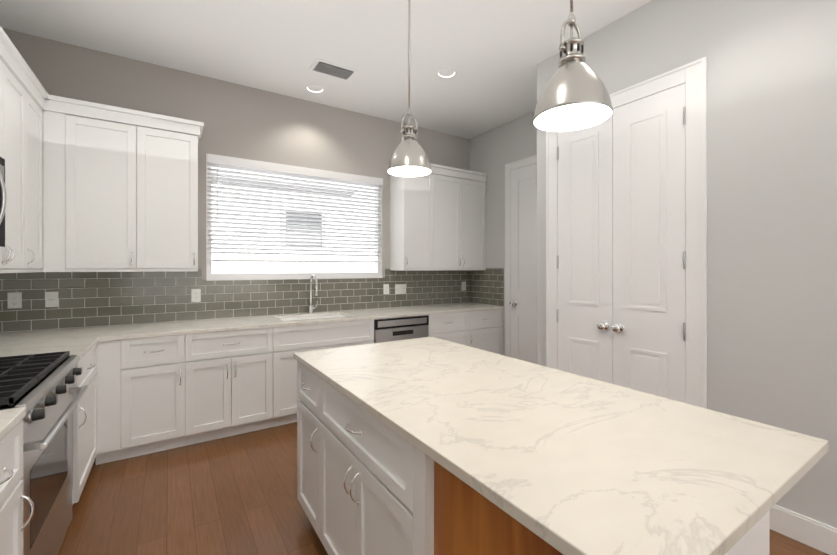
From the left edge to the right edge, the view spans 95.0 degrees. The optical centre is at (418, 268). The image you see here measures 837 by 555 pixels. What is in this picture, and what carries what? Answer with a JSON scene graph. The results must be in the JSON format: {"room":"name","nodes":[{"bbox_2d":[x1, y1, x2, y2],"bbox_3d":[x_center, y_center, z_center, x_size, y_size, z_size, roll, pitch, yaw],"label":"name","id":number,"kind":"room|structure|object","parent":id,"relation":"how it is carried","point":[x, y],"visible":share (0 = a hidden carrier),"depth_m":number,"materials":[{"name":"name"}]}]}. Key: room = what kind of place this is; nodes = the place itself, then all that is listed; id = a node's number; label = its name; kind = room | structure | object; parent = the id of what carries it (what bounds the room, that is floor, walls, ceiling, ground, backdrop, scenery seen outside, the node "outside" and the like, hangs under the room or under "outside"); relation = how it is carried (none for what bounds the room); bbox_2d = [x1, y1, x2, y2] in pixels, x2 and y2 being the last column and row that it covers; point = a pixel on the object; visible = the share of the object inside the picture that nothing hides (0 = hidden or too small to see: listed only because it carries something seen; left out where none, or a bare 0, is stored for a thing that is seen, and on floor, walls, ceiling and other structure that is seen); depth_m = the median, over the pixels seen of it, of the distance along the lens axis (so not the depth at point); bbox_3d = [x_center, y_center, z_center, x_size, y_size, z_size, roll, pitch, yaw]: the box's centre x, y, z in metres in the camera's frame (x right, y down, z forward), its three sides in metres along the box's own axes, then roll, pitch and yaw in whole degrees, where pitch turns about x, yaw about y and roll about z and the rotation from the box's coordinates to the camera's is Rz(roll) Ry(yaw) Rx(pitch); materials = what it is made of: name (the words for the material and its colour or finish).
{"room":"kitchen","nodes":[
{"label":"kitchen","id":0,"kind":"room"},
{"bbox_2d":[0,28,469,332],"bbox_3d":[-1.256,-0.201,4.142,4.880,3.180,0.150,0,0,-33],"label":"wall","id":1,"kind":"structure","parent":0,"point":[243,121],"depth_m":3.73,"materials":[{"name":"paint"}]},
{"bbox_2d":[44,94,79,269],"bbox_3d":[-2.823,-0.600,2.819,0.509,1.211,0.366,0,0,-33],"label":"upper cabinet","id":2,"kind":"object","parent":1,"relation":"attached to","point":[61,115],"depth_m":2.80,"materials":[{"name":"white wood"}]},
{"bbox_2d":[80,102,147,269],"bbox_3d":[-2.467,-0.600,3.070,0.480,1.211,0.330,0,0,-33],"label":"upper cabinet","id":3,"kind":"object","parent":1,"relation":"attached to","point":[93,187],"depth_m":2.96,"materials":[{"name":"white wood"}]},
{"bbox_2d":[148,114,199,269],"bbox_3d":[-2.163,-0.600,3.267,0.479,1.211,0.330,0,0,-33],"label":"upper cabinet","id":4,"kind":"object","parent":1,"relation":"attached to","point":[172,145],"depth_m":3.17,"materials":[{"name":"white wood"}]},
{"bbox_2d":[0,268,468,331],"bbox_3d":[-1.214,0.235,4.075,4.578,0.479,0.008,0,0,-33],"label":"backsplash","id":5,"kind":"structure","parent":1,"relation":"attached to","point":[89,299],"depth_m":3.48,"materials":[{"name":"tile"}]},
{"bbox_2d":[7,292,21,308],"bbox_3d":[-3.037,0.240,2.887,0.075,0.120,0.007,0,0,-33],"label":"electrical outlet","id":6,"kind":"object","parent":5,"relation":"attached to","point":[14,299],"visible":1,"depth_m":2.88,"materials":[{"name":"white plastic"}]},
{"bbox_2d":[45,292,57,306],"bbox_3d":[-2.864,0.242,2.998,0.075,0.120,0.008,0,0,-33],"label":"light switch","id":7,"kind":"object","parent":5,"relation":"attached to","point":[51,299],"visible":1,"depth_m":2.99,"materials":[{"name":"white plastic"}]},
{"bbox_2d":[191,289,200,301],"bbox_3d":[-2.045,0.249,3.529,0.075,0.120,0.007,0,0,-33],"label":"electrical outlet","id":8,"kind":"object","parent":5,"relation":"attached to","point":[195,295],"visible":1,"depth_m":3.53,"materials":[{"name":"white plastic"}]},
{"bbox_2d":[383,284,388,293],"bbox_3d":[-0.386,0.250,4.601,0.075,0.120,0.007,0,0,-33],"label":"electrical outlet","id":9,"kind":"object","parent":5,"relation":"attached to","point":[385,288],"visible":1,"depth_m":4.60,"materials":[{"name":"white plastic"}]},
{"bbox_2d":[395,284,405,293],"bbox_3d":[-0.218,0.254,4.709,0.155,0.120,0.008,0,0,-33],"label":"light switch","id":10,"kind":"object","parent":5,"relation":"attached to","point":[400,288],"visible":1,"depth_m":4.71,"materials":[{"name":"white plastic"}]},
{"bbox_2d":[462,282,465,290],"bbox_3d":[0.621,0.242,5.252,0.075,0.120,0.007,0,0,-33],"label":"electrical outlet","id":11,"kind":"object","parent":5,"relation":"attached to","point":[463,286],"visible":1,"depth_m":5.25,"materials":[{"name":"white plastic"}]},
{"bbox_2d":[206,154,382,280],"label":"window","id":12,"kind":"structure","parent":1,"relation":"in","point":[377,273],"depth_m":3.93,"materials":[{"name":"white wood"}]},
{"bbox_2d":[207,154,382,262],"bbox_3d":[-1.207,-0.566,4.083,1.832,1.001,0.077,0,0,-33],"label":"window blinds","id":13,"kind":"object","parent":12,"relation":"attached to","point":[232,163],"visible":0.88,"depth_m":4.00,"materials":[{"name":"white plastic"}]},
{"bbox_2d":[387,163,487,270],"bbox_3d":[0.264,-0.606,4.812,1.292,1.261,0.370,0,0,-33],"label":"upper cabinet","id":14,"kind":"object","parent":1,"relation":"attached to","point":[438,217],"visible":0.96,"depth_m":4.64,"materials":[{"name":"white wood"}]},
{"bbox_2d":[0,0,651,138],"bbox_3d":[1.003,-1.848,1.106,5.380,0.120,7.700,0,0,-33],"label":"ceiling","id":15,"kind":"structure","parent":0,"point":[493,53],"depth_m":3.03,"materials":[{"name":"white paint"}]},
{"bbox_2d":[305,84,324,92],"bbox_3d":[-1.030,-1.795,3.822,0.186,0.021,0.186,0,0,-33],"label":"recessed light","id":16,"kind":"object","parent":15,"relation":"in","point":[323,89],"visible":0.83,"depth_m":3.82,"materials":[{"name":"white"}]},
{"bbox_2d":[309,58,357,81],"bbox_3d":[-0.767,-1.782,3.466,0.380,0.016,0.235,0,0,-33],"label":"ceiling vent","id":17,"kind":"object","parent":15,"relation":"in","point":[331,69],"visible":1,"depth_m":3.45,"materials":[{"name":"white metal"}]},
{"bbox_2d":[387,0,431,176],"bbox_3d":[-0.048,-1.149,2.024,0.235,1.280,0.235,0,0,-33],"label":"pendant light","id":18,"kind":"object","parent":15,"relation":"hanging from","point":[409,158],"visible":1,"depth_m":1.99,"materials":[{"name":"silver metal"}]},
{"bbox_2d":[436,68,456,77],"bbox_3d":[0.257,-1.795,3.516,0.186,0.021,0.186,0,0,-33],"label":"recessed light","id":19,"kind":"object","parent":15,"relation":"in","point":[454,70],"visible":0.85,"depth_m":3.51,"materials":[{"name":"white"}]},
{"bbox_2d":[533,0,612,131],"bbox_3d":[0.481,-1.129,1.206,0.235,1.318,0.235,0,0,-33],"label":"pendant light","id":20,"kind":"object","parent":15,"relation":"hanging from","point":[574,95],"visible":1,"depth_m":1.18,"materials":[{"name":"silver metal"}]},
{"bbox_2d":[58,422,828,554],"bbox_3d":[1.003,1.452,1.109,5.380,0.120,7.700,0,0,-33],"label":"floor","id":21,"kind":"structure","parent":0,"point":[234,495],"depth_m":2.25,"materials":[{"name":"brown wood"}]},
{"bbox_2d":[0,407,34,554],"bbox_3d":[-1.354,0.935,0.726,0.704,0.914,1.019,0,0,-33],"label":"base cabinet","id":22,"kind":"object","parent":21,"relation":"on","point":[12,496],"visible":1,"depth_m":1.25,"materials":[{"name":"white wood"}]},
{"bbox_2d":[0,407,25,440],"bbox_3d":[-1.365,0.493,0.719,0.677,0.030,1.019,0,0,-33],"label":"countertop","id":23,"kind":"structure","parent":22,"relation":"on","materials":[{"name":"stone"}]},
{"bbox_2d":[0,351,87,554],"bbox_3d":[-1.871,0.914,1.551,0.709,0.955,0.921,0,0,-33],"label":"gas range","id":24,"kind":"object","parent":21,"relation":"on","point":[40,388],"visible":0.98,"depth_m":1.66,"materials":[{"name":"silver metal"}]},
{"bbox_2d":[72,342,99,504],"bbox_3d":[-2.333,0.949,2.208,0.668,0.884,0.678,0,0,-33],"label":"base cabinet","id":25,"kind":"object","parent":21,"relation":"on","point":[86,414],"depth_m":2.37,"materials":[{"name":"white wood"}]},
{"bbox_2d":[0,338,99,357],"bbox_3d":[-2.322,0.492,2.199,0.677,0.030,0.651,0,0,-33],"label":"countertop","id":26,"kind":"structure","parent":25,"relation":"on","point":[80,346],"depth_m":2.34,"materials":[{"name":"white stone"}]},
{"bbox_2d":[116,334,195,460],"bbox_3d":[-2.103,0.948,3.121,0.449,0.884,0.643,0,0,-33],"label":"base cabinet","id":27,"kind":"object","parent":21,"relation":"on","point":[157,387],"depth_m":2.85,"materials":[{"name":"white wood"}]},
{"bbox_2d":[0,303,499,345],"bbox_3d":[-1.038,0.490,3.804,4.578,0.030,0.651,0,0,-33],"label":"countertop","id":28,"kind":"structure","parent":27,"relation":"on","point":[105,333],"depth_m":3.26,"materials":[{"name":"white stone"}]},
{"bbox_2d":[308,274,317,313],"bbox_3d":[-1.068,0.267,3.994,0.111,0.416,0.234,0,0,-33],"label":"faucet","id":29,"kind":"object","parent":28,"relation":"on","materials":[{"name":"silver metal"}]},
{"bbox_2d":[284,314,347,321],"bbox_3d":[-1.036,0.610,3.829,0.714,0.234,0.409,0,0,-33],"label":"sink","id":30,"kind":"object","parent":28,"relation":"in","point":[301,315],"depth_m":3.99,"materials":[{"name":"white ceramic"}]},
{"bbox_2d":[196,326,283,442],"bbox_3d":[-1.693,0.948,3.386,0.762,0.884,0.643,0,0,-33],"label":"base cabinet","id":31,"kind":"object","parent":21,"relation":"on","point":[240,373],"depth_m":3.16,"materials":[{"name":"white wood"}]},
{"bbox_2d":[284,318,375,423],"bbox_3d":[-1.043,0.947,3.807,1.022,0.884,0.643,0,0,-33],"label":"base cabinet","id":32,"kind":"object","parent":21,"relation":"on","point":[305,336],"depth_m":3.48,"materials":[{"name":"white wood"}]},
{"bbox_2d":[373,315,428,342],"bbox_3d":[-0.316,0.948,4.227,0.648,0.882,0.600,0,0,-33],"label":"dishwasher","id":33,"kind":"object","parent":21,"relation":"on","point":[397,329],"visible":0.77,"depth_m":3.97,"materials":[{"name":"silver metal"}]},
{"bbox_2d":[420,310,471,346],"bbox_3d":[0.196,0.947,4.608,0.616,0.884,0.643,0,0,-33],"label":"base cabinet","id":34,"kind":"object","parent":21,"relation":"on","point":[456,327],"depth_m":4.36,"materials":[{"name":"white wood"}]},
{"bbox_2d":[472,306,503,354],"bbox_3d":[0.619,0.946,4.881,0.624,0.884,0.643,0,0,-33],"label":"base cabinet","id":35,"kind":"object","parent":21,"relation":"on","point":[487,329],"depth_m":4.65,"materials":[{"name":"white wood"}]},
{"bbox_2d":[293,357,769,554],"bbox_3d":[0.075,0.949,1.547,0.686,0.884,1.864,0,0,-33],"label":"kitchen island","id":36,"kind":"object","parent":21,"relation":"on","point":[364,488],"depth_m":1.29,"materials":[{"name":"white"}]},
{"bbox_2d":[293,337,828,554],"bbox_3d":[0.216,0.492,1.618,0.952,0.030,1.932,0,0,-33],"label":"island countertop","id":37,"kind":"structure","parent":36,"relation":"on","point":[595,467],"depth_m":1.04,"materials":[{"name":"white stone"}]},
{"bbox_2d":[470,112,536,355],"bbox_3d":[1.264,-0.201,4.599,0.150,3.180,1.820,0,0,-33],"label":"wall","id":38,"kind":"structure","parent":0,"point":[494,151],"depth_m":4.85,"materials":[{"name":"grey paint"}]},
{"bbox_2d":[469,268,503,305],"bbox_3d":[0.882,0.234,5.044,0.008,0.479,0.641,0,0,-33],"label":"backsplash","id":39,"kind":"structure","parent":38,"relation":"attached to","point":[486,286],"depth_m":5.01,"materials":[{"name":"tile"}]},
{"bbox_2d":[505,155,536,356],"bbox_3d":[1.343,0.055,4.317,0.024,2.668,0.996,0,0,-33],"label":"door frame","id":40,"kind":"structure","parent":38,"relation":"attached to","point":[524,162],"depth_m":4.68,"materials":[{"name":"white wood"}]},
{"bbox_2d":[510,163,536,363],"bbox_3d":[1.316,0.094,4.299,0.084,2.565,0.816,0,0,-33],"label":"door","id":41,"kind":"structure","parent":38,"relation":"in","point":[523,303],"depth_m":4.47,"materials":[{"name":"white wood"}]},
{"bbox_2d":[537,0,836,527],"bbox_3d":[3.155,-0.199,1.415,1.433,3.180,5.580,0,0,-33],"label":"wall","id":42,"kind":"structure","parent":0,"point":[771,212],"depth_m":2.08,"materials":[{"name":"grey paint"}]},
{"bbox_2d":[556,83,685,402],"bbox_3d":[1.378,0.113,2.761,0.084,2.530,0.944,0,0,-33],"label":"pantry door","id":43,"kind":"structure","parent":42,"relation":"in","point":[621,268],"depth_m":2.69,"materials":[{"name":"white wood"}]},
{"bbox_2d":[546,57,706,408],"bbox_3d":[1.405,0.064,2.779,0.024,2.653,1.156,0,0,-33],"label":"door frame","id":44,"kind":"structure","parent":42,"relation":"attached to","point":[692,75],"depth_m":2.36,"materials":[{"name":"white wood"}]},
{"bbox_2d":[770,505,836,554],"bbox_3d":[2.892,1.324,0.488,0.016,0.137,4.306,0,0,-33],"label":"baseboard","id":45,"kind":"structure","parent":42,"relation":"attached to","point":[815,534],"depth_m":1.93,"materials":[{"name":"white wood"}]},
{"bbox_3d":[-1.152,-0.197,-0.376,0.150,3.180,7.550,0,0,-33],"label":"wall","id":46,"kind":"structure","parent":0,"visible":0},
{"bbox_2d":[0,157,6,246],"bbox_3d":[-1.968,-0.317,1.460,0.470,0.433,0.760,0,0,-33],"label":"microwave","id":47,"kind":"object","parent":46,"relation":"attached to","point":[3,198],"visible":1,"depth_m":1.82,"materials":[{"name":"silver metal"}]},
{"bbox_2d":[0,38,11,272],"bbox_3d":[-2.338,-0.599,1.904,0.330,1.211,0.368,0,0,-33],"label":"upper cabinet","id":48,"kind":"object","parent":46,"relation":"attached to","point":[5,54],"depth_m":2.13,"materials":[{"name":"white wood"}]},
{"bbox_2d":[12,54,31,272],"bbox_3d":[-2.512,-0.599,2.173,0.330,1.211,0.507,0,0,-33],"label":"upper cabinet","id":49,"kind":"object","parent":46,"relation":"attached to","point":[21,84],"depth_m":2.37,"materials":[{"name":"white wood"}]},
{"bbox_2d":[32,82,43,269],"bbox_3d":[-2.708,-0.599,2.477,0.330,1.211,0.449,0,0,-33],"label":"upper cabinet","id":50,"kind":"object","parent":46,"relation":"attached to","point":[37,98],"depth_m":2.67,"materials":[{"name":"white wood"}]}
]}

